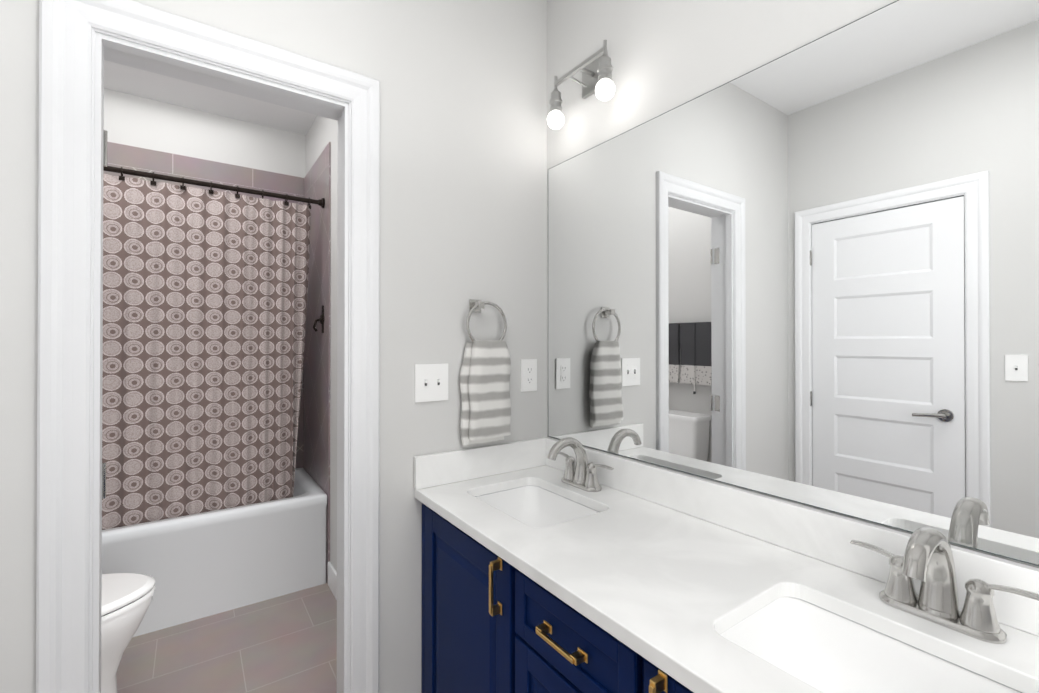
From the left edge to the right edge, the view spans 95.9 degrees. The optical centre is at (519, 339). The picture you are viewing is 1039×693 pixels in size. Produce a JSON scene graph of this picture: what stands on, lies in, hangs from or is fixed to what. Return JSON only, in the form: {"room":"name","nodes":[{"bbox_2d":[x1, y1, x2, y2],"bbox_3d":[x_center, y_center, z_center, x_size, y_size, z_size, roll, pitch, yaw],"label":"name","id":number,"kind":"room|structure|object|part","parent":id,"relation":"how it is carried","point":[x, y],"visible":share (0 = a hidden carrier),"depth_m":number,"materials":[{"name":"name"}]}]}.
{"room":"bathroom","nodes":[
{"label":"bathroom","id":0,"kind":"room"},
{"bbox_2d":[104,88,305,177],"bbox_3d":[-2.147,-0.019,2.866,1.520,2.800,0.140,0,0,-35],"label":"wall","id":1,"kind":"structure","parent":0,"point":[137,121],"depth_m":2.90,"materials":[{"name":"grey paint"}]},
{"bbox_2d":[103,141,330,582],"bbox_3d":[-1.899,0.129,2.511,1.518,2.500,0.724,0,0,-35],"label":"wall tile","id":2,"kind":"structure","parent":1,"relation":"attached to","point":[313,451],"depth_m":2.88,"materials":[{"name":"grey tile"}]},
{"bbox_2d":[102,166,324,529],"bbox_3d":[-1.760,0.031,2.313,1.496,1.726,0.060,0,0,-35],"label":"shower curtain","id":3,"kind":"object","parent":2,"relation":"attached to","point":[205,292],"visible":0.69,"depth_m":2.39,"materials":[{"name":"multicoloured fabric"}]},
{"bbox_2d":[313,305,323,332],"bbox_3d":[-1.178,-0.119,2.740,0.057,0.160,0.060,0,0,-35],"label":"hook","id":4,"kind":"object","parent":2,"relation":"attached to","point":[321,319],"visible":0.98,"depth_m":2.74,"materials":[{"name":"black metal"}]},
{"bbox_2d":[104,60,316,134],"bbox_3d":[-0.701,-1.477,1.243,2.320,0.100,4.470,0,0,-35],"label":"ceiling","id":5,"kind":"structure","parent":0,"point":[143,83],"depth_m":2.76,"materials":[{"name":"paint"}]},
{"bbox_2d":[116,582,336,692],"bbox_3d":[-0.701,1.423,1.229,2.320,0.100,4.470,0,0,-35],"label":"floor","id":6,"kind":"structure","parent":0,"point":[286,643],"depth_m":2.06,"materials":[{"name":"tile"}]},
{"bbox_2d":[101,573,155,692],"bbox_3d":[-1.689,0.961,1.552,0.765,0.827,0.466,0,0,-35],"label":"toilet","id":7,"kind":"object","parent":6,"relation":"on","point":[127,598],"visible":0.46,"depth_m":1.66,"materials":[{"name":"white ceramic"}]},
{"bbox_2d":[102,468,326,636],"bbox_3d":[-1.897,1.127,2.503,1.496,0.505,0.708,0,0,-35],"label":"bathtub","id":8,"kind":"object","parent":6,"relation":"on","point":[201,565],"visible":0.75,"depth_m":2.38,"materials":[{"name":"white ceramic"}]},
{"bbox_2d":[415,497,701,692],"bbox_3d":[0.309,0.943,1.063,0.555,0.858,1.497,0,0,-35],"label":"bathroom vanity","id":9,"kind":"object","parent":6,"relation":"on","point":[489,626],"depth_m":1.12,"materials":[{"name":"blue wood"}]},
{"bbox_2d":[414,465,1038,692],"bbox_3d":[0.312,0.497,1.068,0.549,0.030,1.498,0,0,-35],"label":"countertop","id":10,"kind":"structure","parent":9,"relation":"on","point":[680,588],"depth_m":0.93,"materials":[{"name":"white stone"}]},
{"bbox_2d":[486,481,589,524],"bbox_3d":[0.046,0.569,1.426,0.282,0.134,0.396,0,0,-35],"label":"sink","id":11,"kind":"object","parent":10,"relation":"in","point":[533,501],"depth_m":1.60,"materials":[{"name":"white ceramic"}]},
{"bbox_2d":[542,437,613,492],"bbox_3d":[0.160,0.401,1.529,0.167,0.165,0.266,0,0,-35],"label":"faucet","id":12,"kind":"object","parent":10,"relation":"on","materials":[{"name":"silver metal"}]},
{"bbox_2d":[738,597,1025,692],"bbox_3d":[0.536,0.566,0.704,0.282,0.134,0.396,0,0,-35],"label":"sink","id":13,"kind":"object","parent":10,"relation":"in","point":[859,658],"depth_m":0.84,"materials":[{"name":"white ceramic"}]},
{"bbox_2d":[846,527,1038,652],"bbox_3d":[0.683,0.398,0.782,0.167,0.165,0.266,0,0,-35],"label":"faucet","id":14,"kind":"object","parent":10,"relation":"on","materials":[{"name":"silver metal"}]},
{"bbox_2d":[0,0,546,692],"bbox_3d":[-0.820,-0.027,1.277,2.172,2.800,0.135,0,0,-35],"label":"wall","id":15,"kind":"structure","parent":0,"point":[462,152],"depth_m":1.52,"materials":[{"name":"grey paint"}]},
{"bbox_2d":[36,0,379,692],"bbox_3d":[-0.742,0.286,1.235,0.749,2.175,0.022,0,0,-35],"label":"door frame","id":16,"kind":"structure","parent":15,"relation":"attached to","point":[63,366],"depth_m":1.06,"materials":[{"name":"white wood"}]},
{"bbox_2d":[89,28,350,692],"bbox_3d":[-0.787,0.320,1.300,0.611,2.106,0.139,0,0,-35],"label":"door jamb","id":17,"kind":"structure","parent":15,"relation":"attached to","point":[114,48],"depth_m":1.25,"materials":[{"name":"white wood"}]},
{"bbox_2d":[415,363,447,401],"bbox_3d":[-0.288,0.143,1.555,0.118,0.124,0.017,0,0,-35],"label":"switch plate","id":18,"kind":"object","parent":15,"relation":"attached to","point":[431,382],"visible":1,"depth_m":1.55,"materials":[{"name":"white plastic"}]},
{"bbox_2d":[414,438,541,492],"bbox_3d":[-0.121,0.432,1.667,0.530,0.104,0.021,0,0,-35],"label":"backsplash","id":19,"kind":"structure","parent":15,"relation":"attached to","point":[442,468],"depth_m":1.63,"materials":[{"name":"white stone"}]},
{"bbox_2d":[460,299,510,445],"bbox_3d":[-0.117,0.111,1.641,0.188,0.505,0.072,0,0,-35],"label":"towel","id":20,"kind":"object","parent":15,"relation":"attached to","point":[485,371],"visible":1,"depth_m":1.61,"materials":[{"name":"grey fabric"}]},
{"bbox_2d":[521,359,536,391],"bbox_3d":[0.037,0.136,1.787,0.074,0.122,0.009,0,0,-35],"label":"electrical outlet plate","id":21,"kind":"object","parent":15,"relation":"attached to","point":[528,374],"visible":1,"depth_m":1.78,"materials":[{"name":"white plastic"}]},
{"bbox_2d":[526,366,532,383],"bbox_3d":[0.039,0.136,1.785,0.033,0.066,0.003,0,0,-35],"label":"outlet","id":22,"kind":"object","parent":21,"relation":"attached to","point":[529,369],"depth_m":1.78,"materials":[{"name":"white plastic"}]},
{"bbox_2d":[306,115,337,571],"bbox_3d":[-0.919,-0.021,2.551,0.130,2.800,2.065,0,0,-35],"label":"wall","id":23,"kind":"structure","parent":0,"point":[322,133],"depth_m":2.61,"materials":[{"name":"grey paint"}]},
{"bbox_2d":[328,561,336,599],"bbox_3d":[-0.732,1.313,2.147,0.016,0.130,1.199,0,0,-35],"label":"baseboard","id":24,"kind":"structure","parent":23,"relation":"attached to","point":[332,578],"depth_m":2.49,"materials":[{"name":"white wood"}]},
{"bbox_2d":[547,0,1038,567],"bbox_3d":[0.774,-0.028,1.008,0.130,2.800,2.405,0,0,-35],"label":"wall","id":25,"kind":"structure","parent":0,"point":[667,54],"depth_m":1.40,"materials":[{"name":"grey paint"}]},
{"bbox_2d":[547,39,614,128],"bbox_3d":[0.220,-0.865,1.592,0.110,0.217,0.306,0,0,-35],"label":"sconce","id":26,"kind":"object","parent":25,"relation":"attached to","point":[596,69],"visible":1,"depth_m":1.60,"materials":[{"name":"silver metal"}]},
{"bbox_3d":[0.130,-0.787,1.678,0.062,0.062,0.062,0,0,-35],"label":"bulb","id":27,"kind":"part","parent":26,"relation":"part of","materials":[{"name":"white glass"}]},
{"bbox_3d":[0.270,-0.788,1.478,0.062,0.062,0.062,0,0,-35],"label":"bulb","id":28,"kind":"part","parent":26,"relation":"part of","materials":[{"name":"white glass"}]},
{"bbox_2d":[548,0,1038,565],"bbox_3d":[0.540,-0.147,1.223,0.005,1.044,1.485,0,0,-35],"label":"mirror","id":29,"kind":"object","parent":25,"relation":"attached to","point":[806,274],"visible":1,"depth_m":1.01,"materials":[{"name":"clear glass"}]},
{"bbox_2d":[594,450,1038,636],"bbox_3d":[0.528,0.430,1.220,0.021,0.104,1.498,0,0,-35],"label":"backsplash","id":30,"kind":"structure","parent":25,"relation":"attached to","point":[821,534],"depth_m":1.09,"materials":[{"name":"white stone"}]}
]}

